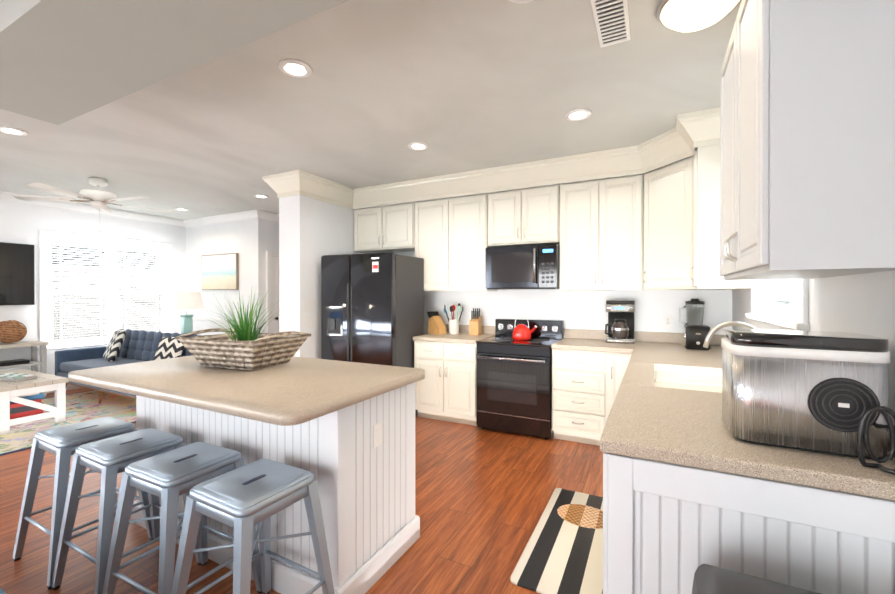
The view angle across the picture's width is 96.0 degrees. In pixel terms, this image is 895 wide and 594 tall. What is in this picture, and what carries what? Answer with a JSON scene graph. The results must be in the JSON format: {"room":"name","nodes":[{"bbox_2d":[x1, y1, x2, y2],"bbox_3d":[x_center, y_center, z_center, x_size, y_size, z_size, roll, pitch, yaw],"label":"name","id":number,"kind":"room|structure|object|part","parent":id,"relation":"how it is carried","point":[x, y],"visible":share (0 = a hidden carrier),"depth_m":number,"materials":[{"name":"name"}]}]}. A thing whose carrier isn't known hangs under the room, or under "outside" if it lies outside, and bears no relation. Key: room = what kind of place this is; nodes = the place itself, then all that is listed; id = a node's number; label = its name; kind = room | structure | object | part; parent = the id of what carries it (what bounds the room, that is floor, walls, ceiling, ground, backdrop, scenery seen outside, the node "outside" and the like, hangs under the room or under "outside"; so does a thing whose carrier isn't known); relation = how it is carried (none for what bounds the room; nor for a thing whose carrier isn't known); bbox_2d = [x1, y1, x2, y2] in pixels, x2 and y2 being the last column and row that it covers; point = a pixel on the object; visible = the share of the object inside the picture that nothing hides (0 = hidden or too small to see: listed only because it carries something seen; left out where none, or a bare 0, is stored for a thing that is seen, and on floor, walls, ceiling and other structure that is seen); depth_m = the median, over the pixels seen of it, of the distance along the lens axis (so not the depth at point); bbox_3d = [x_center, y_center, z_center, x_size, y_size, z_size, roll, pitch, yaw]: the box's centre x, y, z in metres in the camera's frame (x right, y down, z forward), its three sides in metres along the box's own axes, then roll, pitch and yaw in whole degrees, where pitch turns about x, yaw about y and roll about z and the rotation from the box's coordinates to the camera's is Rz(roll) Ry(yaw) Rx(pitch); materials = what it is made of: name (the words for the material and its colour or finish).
{"room":"kitchen and living room","nodes":[
{"label":"kitchen and living room","id":0,"kind":"room"},
{"bbox_2d":[0,201,185,374],"bbox_3d":[-6.528,0.001,4.147,0.150,2.740,7.650,0,0,27],"label":"wall","id":1,"kind":"structure","parent":0,"point":[22,223],"depth_m":5.74,"materials":[{"name":"paint"}]},
{"bbox_2d":[0,242,34,304],"bbox_3d":[-6.025,-0.301,4.900,0.054,0.824,1.450,0,0,27],"label":"wall-mounted tv","id":2,"kind":"object","parent":1,"relation":"attached to","point":[17,275],"visible":1,"depth_m":5.38,"materials":[{"name":"black plastic"}]},
{"bbox_2d":[47,384,82,393],"bbox_3d":[-6.489,0.876,4.048,0.014,0.990,7.500,0,0,27],"label":"baseboard","id":3,"kind":"structure","parent":1,"relation":"attached to","point":[70,387],"depth_m":5.90,"materials":[{"name":"white wood"}]},
{"bbox_2d":[37,230,172,355],"bbox_3d":[-5.341,-0.063,6.410,0.200,1.755,1.780,0,0,27],"label":"window","id":4,"kind":"structure","parent":1,"relation":"in","point":[45,310],"depth_m":6.24,"materials":[{"name":"white"}]},
{"bbox_2d":[49,239,164,344],"bbox_3d":[-5.328,-0.078,6.403,0.060,1.505,1.508,0,0,27],"label":"window blinds","id":5,"kind":"object","parent":4,"relation":"attached to","point":[103,246],"visible":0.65,"depth_m":6.24,"materials":[{"name":"white plastic"}]},
{"bbox_2d":[186,218,265,335],"bbox_3d":[-3.951,-0.013,7.041,2.100,2.740,0.150,0,0,27],"label":"wall","id":6,"kind":"structure","parent":0,"point":[245,240],"depth_m":6.83,"materials":[{"name":"paint"}]},
{"bbox_2d":[201,253,238,289],"bbox_3d":[-3.911,-0.428,6.909,0.950,0.610,0.042,0,0,27],"label":"framed picture","id":7,"kind":"object","parent":6,"relation":"attached to","point":[220,271],"visible":1,"depth_m":6.86,"materials":[{"name":"multicoloured paper"}]},
{"bbox_2d":[193,317,255,322],"bbox_3d":[-3.910,0.862,6.929,1.920,0.990,0.020,0,0,27],"label":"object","id":8,"kind":"structure","parent":6,"relation":"attached to","point":[194,318],"depth_m":7.01,"materials":[{"name":"white"}]},
{"bbox_2d":[266,220,278,251],"bbox_3d":[-2.564,-0.016,7.612,0.150,2.740,2.130,0,0,27],"label":"wall","id":9,"kind":"structure","parent":0,"point":[272,235],"depth_m":6.72,"materials":[{"name":"paint"}]},
{"bbox_2d":[266,251,278,332],"bbox_3d":[-2.718,0.299,7.024,0.106,2.115,0.970,0,0,27],"label":"hallway door","id":10,"kind":"structure","parent":9,"relation":"in","point":[272,274],"depth_m":6.69,"materials":[{"name":"white wood"}]},
{"bbox_2d":[0,388,603,593],"bbox_3d":[-2.254,1.425,3.231,9.600,0.100,10.500,0,0,27],"label":"floor","id":11,"kind":"structure","parent":0,"point":[482,497],"depth_m":2.54,"materials":[{"name":"brown wood"}]},
{"bbox_2d":[0,341,48,398],"bbox_3d":[-5.818,0.987,4.952,0.365,0.760,1.260,0,0,27],"label":"console table","id":12,"kind":"object","parent":11,"relation":"on","point":[34,363],"visible":0.6,"depth_m":5.38,"materials":[{"name":"grey wood"}]},
{"bbox_2d":[0,320,26,343],"bbox_3d":[-5.679,0.451,5.226,0.307,0.308,0.311,0,0,27],"label":"ball","id":13,"kind":"object","parent":12,"relation":"on","point":[12,331],"visible":1,"depth_m":5.17,"materials":[{"name":"brown wicker"}]},
{"bbox_2d":[0,359,29,366],"bbox_3d":[-5.788,0.854,5.003,0.230,0.044,0.800,0,0,27],"label":"console","id":14,"kind":"object","parent":12,"relation":"on","point":[13,362],"visible":0.97,"depth_m":5.20,"materials":[{"name":"black plastic"}]},
{"bbox_2d":[0,390,135,455],"bbox_3d":[-4.697,1.365,4.285,2.210,0.011,2.450,0,0,27],"label":"rug","id":15,"kind":"object","parent":11,"relation":"on","point":[83,406],"depth_m":4.65,"materials":[{"name":"multicoloured fabric"}]},
{"bbox_2d":[0,369,68,434],"bbox_3d":[-4.792,1.121,4.439,1.180,0.470,0.536,0,0,27],"label":"coffee table","id":16,"kind":"object","parent":15,"relation":"on","point":[12,391],"visible":0.75,"depth_m":4.20,"materials":[{"name":"white paint"}]},
{"bbox_2d":[0,373,36,381],"bbox_3d":[-4.672,0.862,4.342,0.440,0.047,0.180,0,0,19],"label":"tray","id":17,"kind":"object","parent":16,"relation":"on","point":[14,377],"visible":1,"depth_m":4.27,"materials":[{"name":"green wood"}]},
{"bbox_2d":[10,393,43,418],"bbox_3d":[-4.539,1.105,4.249,0.433,0.258,0.294,0,0,27],"label":"game","id":18,"kind":"object","parent":16,"relation":"on","point":[17,410],"visible":0.29,"depth_m":4.15,"materials":[{"name":"red"}]},
{"bbox_2d":[55,329,201,402],"bbox_3d":[-4.220,0.915,5.478,2.250,0.869,0.953,0,0,27],"label":"sofa","id":19,"kind":"object","parent":15,"relation":"on","point":[139,346],"visible":0.42,"depth_m":5.63,"materials":[{"name":"blue fabric"}]},
{"bbox_2d":[103,329,125,361],"bbox_3d":[-4.757,0.690,5.755,0.460,0.460,0.086,0,-20,41],"label":"chevron pillow","id":20,"kind":"object","parent":19,"relation":"on","point":[114,345],"visible":0.96,"depth_m":5.64,"materials":[{"name":"fabric"}]},
{"bbox_2d":[153,337,183,359],"bbox_3d":[-3.600,0.713,5.208,0.400,0.400,0.091,0,-22,15],"label":"chevron pillow","id":21,"kind":"object","parent":19,"relation":"on","point":[170,347],"visible":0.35,"depth_m":5.17,"materials":[{"name":"fabric"}]},
{"bbox_2d":[13,417,152,589],"bbox_3d":[-1.974,1.047,2.207,0.467,0.666,0.466,0,0,27],"label":"stool","id":22,"kind":"object","parent":11,"relation":"on","point":[62,443],"visible":0.83,"depth_m":2.11,"materials":[{"name":"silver metal"}]},
{"bbox_2d":[51,428,199,593],"bbox_3d":[-1.569,1.048,2.000,0.472,0.666,0.471,0,0,27],"label":"stool","id":23,"kind":"object","parent":11,"relation":"on","point":[109,459],"visible":0.75,"depth_m":1.91,"materials":[{"name":"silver metal"}]},
{"bbox_2d":[102,442,262,593],"bbox_3d":[-1.164,1.049,1.792,0.467,0.666,0.465,0,0,27],"label":"stool","id":24,"kind":"object","parent":11,"relation":"on","point":[169,478],"visible":0.88,"depth_m":1.70,"materials":[{"name":"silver metal"}]},
{"bbox_2d":[171,459,334,593],"bbox_3d":[-0.759,1.050,1.585,0.475,0.666,0.473,0,0,27],"label":"stool","id":25,"kind":"object","parent":11,"relation":"on","point":[242,501],"visible":1,"depth_m":1.52,"materials":[{"name":"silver metal"}]},
{"bbox_2d":[132,379,421,593],"bbox_3d":[-1.048,0.922,2.392,1.654,0.915,0.674,0,0,27],"label":"kitchen island","id":26,"kind":"object","parent":11,"relation":"on","point":[343,432],"depth_m":1.93,"materials":[{"name":"white wood"}]},
{"bbox_2d":[68,355,424,426],"bbox_3d":[-1.127,0.443,2.295,1.776,0.045,1.000,0,0,27],"label":"island countertop","id":27,"kind":"structure","parent":26,"relation":"on","point":[297,391],"depth_m":1.96,"materials":[{"name":"beige stone"}]},
{"bbox_2d":[175,289,310,369],"bbox_3d":[-1.248,0.164,2.469,0.659,0.504,0.605,0,0,27],"label":"basket","id":28,"kind":"object","parent":27,"relation":"on","point":[242,345],"visible":1,"depth_m":2.37,"materials":[{"name":"wicker"}]},
{"bbox_2d":[321,251,423,414],"bbox_3d":[-0.872,0.445,4.701,0.987,1.847,0.685,0,0,27],"label":"refrigerator","id":29,"kind":"object","parent":11,"relation":"on","point":[372,307],"visible":0.73,"depth_m":4.41,"materials":[{"name":"grey metal"}]},
{"bbox_2d":[413,340,476,425],"bbox_3d":[0.104,0.930,4.636,0.769,0.876,0.641,0,0,27],"label":"base cabinet","id":30,"kind":"object","parent":11,"relation":"on","point":[447,391],"depth_m":4.34,"materials":[{"name":"white wood"}]},
{"bbox_2d":[413,332,493,343],"bbox_3d":[0.099,0.466,4.629,0.777,0.045,0.653,0,0,27],"label":"countertop","id":31,"kind":"structure","parent":30,"relation":"on","point":[463,337],"depth_m":4.42,"materials":[{"name":"beige stone"}]},
{"bbox_2d":[427,311,445,334],"bbox_3d":[-0.138,0.307,4.875,0.110,0.269,0.262,0,0,-38],"label":"knife block","id":32,"kind":"object","parent":31,"relation":"on","point":[436,324],"visible":1,"depth_m":4.83,"materials":[{"name":"brown wood"}]},
{"bbox_2d":[444,303,462,333],"bbox_3d":[0.064,0.257,4.810,0.257,0.369,0.184,0,0,27],"label":"utensil crock","id":33,"kind":"object","parent":31,"relation":"on","point":[453,326],"visible":1,"depth_m":4.76,"materials":[{"name":"white ceramic"}]},
{"bbox_2d":[469,308,481,335],"bbox_3d":[0.329,0.287,4.694,0.110,0.309,0.110,0,0,27],"label":"knife block","id":34,"kind":"object","parent":31,"relation":"on","point":[475,324],"visible":1,"depth_m":4.66,"materials":[{"name":"brown wood"}]},
{"bbox_2d":[476,319,563,438],"bbox_3d":[0.765,0.813,4.237,0.766,1.115,0.712,0,0,27],"label":"range","id":35,"kind":"object","parent":11,"relation":"on","point":[513,386],"visible":0.94,"depth_m":3.99,"materials":[{"name":"black metal"}]},
{"bbox_2d":[512,314,536,339],"bbox_3d":[0.819,0.318,4.275,0.267,0.269,0.202,0,0,27],"label":"kettle","id":36,"kind":"object","parent":35,"relation":"on","point":[521,331],"visible":1,"depth_m":4.22,"materials":[{"name":"red metal"}]},
{"bbox_2d":[511,488,602,593],"bbox_3d":[0.743,1.374,2.314,0.460,0.012,1.060,0,0,27],"label":"kitchen mat","id":37,"kind":"object","parent":11,"relation":"on","point":[562,553],"visible":0.68,"depth_m":2.18,"materials":[{"name":"fabric"}]},
{"bbox_2d":[551,348,605,444],"bbox_3d":[1.349,0.934,3.998,0.486,0.876,0.641,0,0,27],"label":"base cabinet","id":38,"kind":"object","parent":11,"relation":"on","point":[578,378],"depth_m":3.72,"materials":[{"name":"white wood"}]},
{"bbox_2d":[551,336,701,355],"bbox_3d":[1.799,0.470,3.759,1.506,0.045,0.653,0,0,27],"label":"countertop","id":39,"kind":"structure","parent":38,"relation":"on","point":[567,345],"depth_m":3.72,"materials":[{"name":"beige stone"}]},
{"bbox_2d":[605,300,635,343],"bbox_3d":[1.706,0.241,3.981,0.269,0.410,0.255,0,0,27],"label":"coffee maker","id":40,"kind":"object","parent":39,"relation":"on","point":[620,324],"visible":1,"depth_m":3.90,"materials":[{"name":"silver metal"}]},
{"bbox_2d":[679,299,704,324],"bbox_3d":[2.271,0.231,3.739,0.213,0.432,0.170,0,0,27],"label":"blender","id":41,"kind":"object","parent":39,"relation":"on","point":[694,311],"visible":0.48,"depth_m":3.68,"materials":[{"name":"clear plastic"}]},
{"bbox_2d":[683,325,709,349],"bbox_3d":[2.172,0.350,3.515,0.184,0.196,0.290,0,0,27],"label":"toaster","id":42,"kind":"object","parent":39,"relation":"on","point":[694,336],"visible":0.9,"depth_m":3.42,"materials":[{"name":"black plastic"}]},
{"bbox_2d":[606,352,629,411],"bbox_3d":[1.679,0.934,3.829,0.255,0.876,0.641,0,0,27],"label":"base cabinet","id":43,"kind":"object","parent":11,"relation":"on","point":[615,361],"depth_m":3.58,"materials":[{"name":"white wood"}]},
{"bbox_2d":[600,448,894,593],"bbox_3d":[0.919,0.947,1.256,0.786,0.876,0.280,0,0,27],"label":"base cabinet","id":44,"kind":"object","parent":11,"relation":"on","point":[663,520],"depth_m":1.16,"materials":[{"name":"white wood"}]},
{"bbox_2d":[598,348,894,499],"bbox_3d":[1.410,0.478,2.222,0.798,0.045,2.460,0,0,27],"label":"countertop","id":45,"kind":"structure","parent":44,"relation":"on","point":[684,425],"depth_m":1.29,"materials":[{"name":"beige stone"}]},
{"bbox_2d":[650,364,721,391],"bbox_3d":[1.422,0.557,2.299,0.454,0.200,0.785,0,0,27],"label":"sink","id":46,"kind":"object","parent":45,"relation":"in","point":[694,376],"depth_m":2.52,"materials":[{"name":"white ceramic"}]},
{"bbox_2d":[702,321,756,367],"bbox_3d":[1.596,0.295,2.192,0.349,0.322,0.084,0,0,27],"label":"faucet","id":47,"kind":"object","parent":45,"relation":"on","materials":[{"name":"silver metal"}]},
{"bbox_2d":[721,329,894,474],"bbox_3d":[1.093,0.289,1.237,0.376,0.340,0.455,0,0,27],"label":"ice maker","id":48,"kind":"object","parent":45,"relation":"on","point":[821,392],"visible":1,"depth_m":1.19,"materials":[{"name":"silver metal"}]},
{"bbox_3d":[1.150,0.376,1.053,0.103,0.168,0.178,0,0,27],"label":"cord","id":49,"kind":"part","parent":48,"relation":"part of","materials":[{"name":"black plastic"}]},
{"bbox_2d":[692,564,820,593],"bbox_3d":[0.762,1.025,0.837,0.414,0.725,0.434,0,0,27],"label":"trash can","id":50,"kind":"object","parent":11,"relation":"on","point":[709,579],"visible":1,"depth_m":0.95,"materials":[{"name":"black metal"}]},
{"bbox_3d":[-4.169,1.049,6.445,0.520,0.620,0.520,0,0,27],"label":"side table","id":51,"kind":"object","parent":11,"relation":"on","visible":0},
{"bbox_2d":[168,292,204,333],"bbox_3d":[-4.169,0.332,6.441,0.500,0.814,0.500,0,0,27],"label":"table lamp","id":52,"kind":"object","parent":51,"relation":"on","point":[186,300],"visible":0.85,"depth_m":6.32,"materials":[{"name":"teal"}]},
{"bbox_2d":[279,195,365,358],"bbox_3d":[-1.010,-0.009,6.103,0.330,2.740,3.440,0,0,27],"label":"wall","id":53,"kind":"structure","parent":0,"point":[312,231],"depth_m":4.62,"materials":[{"name":"paint"}]},
{"bbox_2d":[305,300,313,310],"bbox_3d":[-1.579,0.099,4.620,0.008,0.116,0.144,0,0,27],"label":"switch plate","id":54,"kind":"object","parent":53,"relation":"attached to","point":[309,305],"visible":1,"depth_m":4.61,"materials":[{"name":"white plastic"}]},
{"bbox_2d":[305,317,314,327],"bbox_3d":[-1.579,0.288,4.621,0.008,0.116,0.144,0,0,27],"label":"switch plate","id":55,"kind":"object","parent":53,"relation":"attached to","point":[309,321],"visible":1,"depth_m":4.62,"materials":[{"name":"white plastic"}]},
{"bbox_2d":[0,0,741,219],"bbox_3d":[-2.254,-1.415,3.217,9.600,0.100,10.500,0,0,27],"label":"ceiling","id":56,"kind":"structure","parent":0,"point":[457,86],"depth_m":2.88,"materials":[{"name":"paint"}]},
{"bbox_2d":[0,125,27,135],"bbox_3d":[-3.564,-1.373,3.292,0.194,0.042,0.194,0,0,27],"label":"recessed light","id":57,"kind":"object","parent":56,"relation":"in","point":[11,130],"visible":0.94,"depth_m":3.29,"materials":[{"name":"white"}]},
{"bbox_2d":[13,177,173,231],"bbox_3d":[-4.014,-1.062,4.692,1.445,0.618,1.448,0,0,27],"label":"ceiling fan","id":58,"kind":"object","parent":56,"relation":"hanging from","point":[98,199],"visible":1,"depth_m":4.55,"materials":[{"name":"white painted metal"},{"name":"white painted wood"}]},
{"bbox_2d":[0,0,349,124],"bbox_3d":[-1.623,-1.197,-0.290,3.920,0.300,4.230,0,0,27],"label":"soffit beam","id":59,"kind":"structure","parent":56,"relation":"attached to","point":[62,61],"depth_m":1.67,"materials":[{"name":"paint"}]},
{"bbox_2d":[174,208,188,210],"bbox_3d":[-4.170,-1.388,6.321,0.194,0.042,0.194,0,0,27],"label":"recessed light","id":60,"kind":"object","parent":56,"relation":"in","point":[181,209],"visible":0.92,"depth_m":6.32,"materials":[{"name":"white"}]},
{"bbox_2d":[254,194,268,197],"bbox_3d":[-2.532,-1.384,5.482,0.194,0.042,0.194,0,0,27],"label":"recessed light","id":61,"kind":"object","parent":56,"relation":"in","point":[260,196],"visible":0.94,"depth_m":5.46,"materials":[{"name":"white"}]},
{"bbox_2d":[278,58,312,77],"bbox_3d":[-0.902,-1.369,2.390,0.194,0.042,0.194,0,0,27],"label":"recessed light","id":62,"kind":"object","parent":56,"relation":"in","point":[295,68],"visible":0.92,"depth_m":2.38,"materials":[{"name":"white"}]},
{"bbox_2d":[408,142,428,150],"bbox_3d":[-0.265,-1.375,3.636,0.194,0.042,0.194,0,0,27],"label":"recessed light","id":63,"kind":"object","parent":56,"relation":"in","point":[418,146],"visible":0.96,"depth_m":3.62,"materials":[{"name":"white"}]},
{"bbox_2d":[509,0,532,2],"bbox_3d":[0.335,-1.366,1.757,0.194,0.042,0.194,0,0,27],"label":"recessed light","id":64,"kind":"object","parent":56,"relation":"in","point":[520,1],"visible":1,"depth_m":1.83,"materials":[{"name":"white"}]},
{"bbox_2d":[564,108,591,120],"bbox_3d":[0.973,-1.372,3.003,0.194,0.042,0.194,0,0,27],"label":"recessed light","id":65,"kind":"object","parent":56,"relation":"in","point":[577,114],"visible":0.98,"depth_m":3.00,"materials":[{"name":"white plastic"}]},
{"bbox_2d":[590,0,630,47],"bbox_3d":[0.806,-1.352,1.976,0.150,0.012,0.400,0,0,27],"label":"ceiling vent","id":66,"kind":"object","parent":56,"relation":"in","point":[611,18],"visible":1,"depth_m":1.97,"materials":[{"name":"white metal"}]},
{"bbox_2d":[657,0,740,31],"bbox_3d":[1.149,-1.305,1.834,0.350,0.104,0.350,0,0,27],"label":"flush-mount light","id":67,"kind":"object","parent":56,"relation":"attached to","point":[686,15],"visible":1,"depth_m":1.81,"materials":[{"name":"white glass"}]},
{"bbox_2d":[370,156,731,338],"bbox_3d":[0.723,-0.002,4.761,4.640,2.740,0.150,0,0,27],"label":"wall","id":68,"kind":"structure","parent":0,"point":[579,309],"depth_m":4.32,"materials":[{"name":"paint"}]},
{"bbox_2d":[0,107,719,226],"bbox_3d":[-2.290,-1.250,3.180,8.270,0.229,9.800,0,0,27],"label":"crown molding","id":69,"kind":"structure","parent":68,"relation":"attached to","point":[687,135],"depth_m":4.35,"materials":[{"name":"white wood"}]},
{"bbox_2d":[354,203,413,252],"bbox_3d":[-0.744,-0.872,5.224,0.922,0.545,0.351,0,0,27],"label":"upper cabinet","id":70,"kind":"object","parent":68,"relation":"attached to","point":[384,228],"depth_m":5.06,"materials":[{"name":"white wood"}]},
{"bbox_2d":[414,194,497,290],"bbox_3d":[0.092,-0.607,4.797,0.940,1.070,0.351,0,0,27],"label":"upper cabinet","id":71,"kind":"object","parent":68,"relation":"attached to","point":[450,233],"depth_m":4.62,"materials":[{"name":"white wood"}]},
{"bbox_2d":[451,311,461,320],"bbox_3d":[0.108,0.237,4.988,0.144,0.116,0.008,0,0,27],"label":"outlet","id":72,"kind":"object","parent":68,"relation":"attached to","point":[455,314],"visible":0.56,"depth_m":4.98,"materials":[{"name":"white plastic"}]},
{"bbox_2d":[486,185,557,247],"bbox_3d":[0.859,-0.850,4.403,0.767,0.580,0.351,0,0,27],"label":"upper cabinet","id":73,"kind":"object","parent":68,"relation":"attached to","point":[522,217],"depth_m":4.24,"materials":[{"name":"white wood"}]},
{"bbox_2d":[485,244,558,289],"bbox_3d":[0.834,-0.309,4.354,0.770,0.453,0.462,0,0,27],"label":"microwave","id":74,"kind":"object","parent":73,"relation":"attached to","point":[530,267],"visible":1,"depth_m":4.18,"materials":[{"name":"black metal"}]},
{"bbox_2d":[445,324,683,343],"bbox_3d":[1.256,0.395,4.393,3.051,0.100,0.019,0,0,27],"label":"backsplash","id":75,"kind":"structure","parent":68,"relation":"attached to","point":[575,334],"depth_m":4.21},
{"bbox_2d":[558,175,641,290],"bbox_3d":[1.546,-0.604,4.052,0.762,1.070,0.351,0,0,27],"label":"upper cabinet","id":76,"kind":"object","parent":68,"relation":"attached to","point":[600,221],"depth_m":3.89,"materials":[{"name":"white wood"}]},
{"bbox_2d":[664,315,671,326],"bbox_3d":[2.156,0.237,3.940,0.072,0.116,0.008,0,0,27],"label":"outlet","id":77,"kind":"object","parent":68,"relation":"attached to","point":[667,320],"visible":1,"depth_m":3.94,"materials":[{"name":"white plastic"}]},
{"bbox_2d":[642,158,689,287],"bbox_3d":[1.896,-0.601,3.481,0.367,1.034,0.368,0,0,27],"label":"upper cabinet","id":78,"kind":"object","parent":0,"relation":"attached to","point":[665,190],"depth_m":3.47,"materials":[{"name":"white wood"}]},
{"bbox_2d":[732,270,894,433],"bbox_3d":[0.990,0.019,0.355,0.150,2.740,7.750,0,0,27],"label":"wall","id":79,"kind":"structure","parent":0,"point":[864,303],"depth_m":1.46,"materials":[{"name":"paint"}]},
{"bbox_2d":[690,145,750,289],"bbox_3d":[2.087,-0.599,3.069,0.367,1.070,0.196,0,0,27],"label":"upper cabinet","id":80,"kind":"object","parent":79,"relation":"attached to","point":[702,160],"depth_m":3.04,"materials":[{"name":"white wood"}]},
{"bbox_2d":[745,279,809,330],"bbox_3d":[1.991,-0.353,2.363,0.200,1.175,1.180,0,0,27],"label":"window","id":81,"kind":"structure","parent":79,"relation":"in","point":[762,321],"depth_m":2.35,"materials":[{"name":"white"}]},
{"bbox_2d":[759,279,798,315],"bbox_3d":[1.978,-0.378,2.370,0.060,0.945,0.948,0,0,27],"label":"window blinds","id":82,"kind":"object","parent":81,"relation":"attached to","point":[786,311],"visible":0.12,"depth_m":2.34,"materials":[{"name":"white plastic"}]},
{"bbox_2d":[714,0,894,283],"bbox_3d":[1.304,-0.604,1.523,0.352,1.045,0.880,0,0,27],"label":"upper cabinet","id":83,"kind":"object","parent":79,"relation":"attached to","point":[790,174],"depth_m":1.17,"materials":[{"name":"white wood"}]}
]}

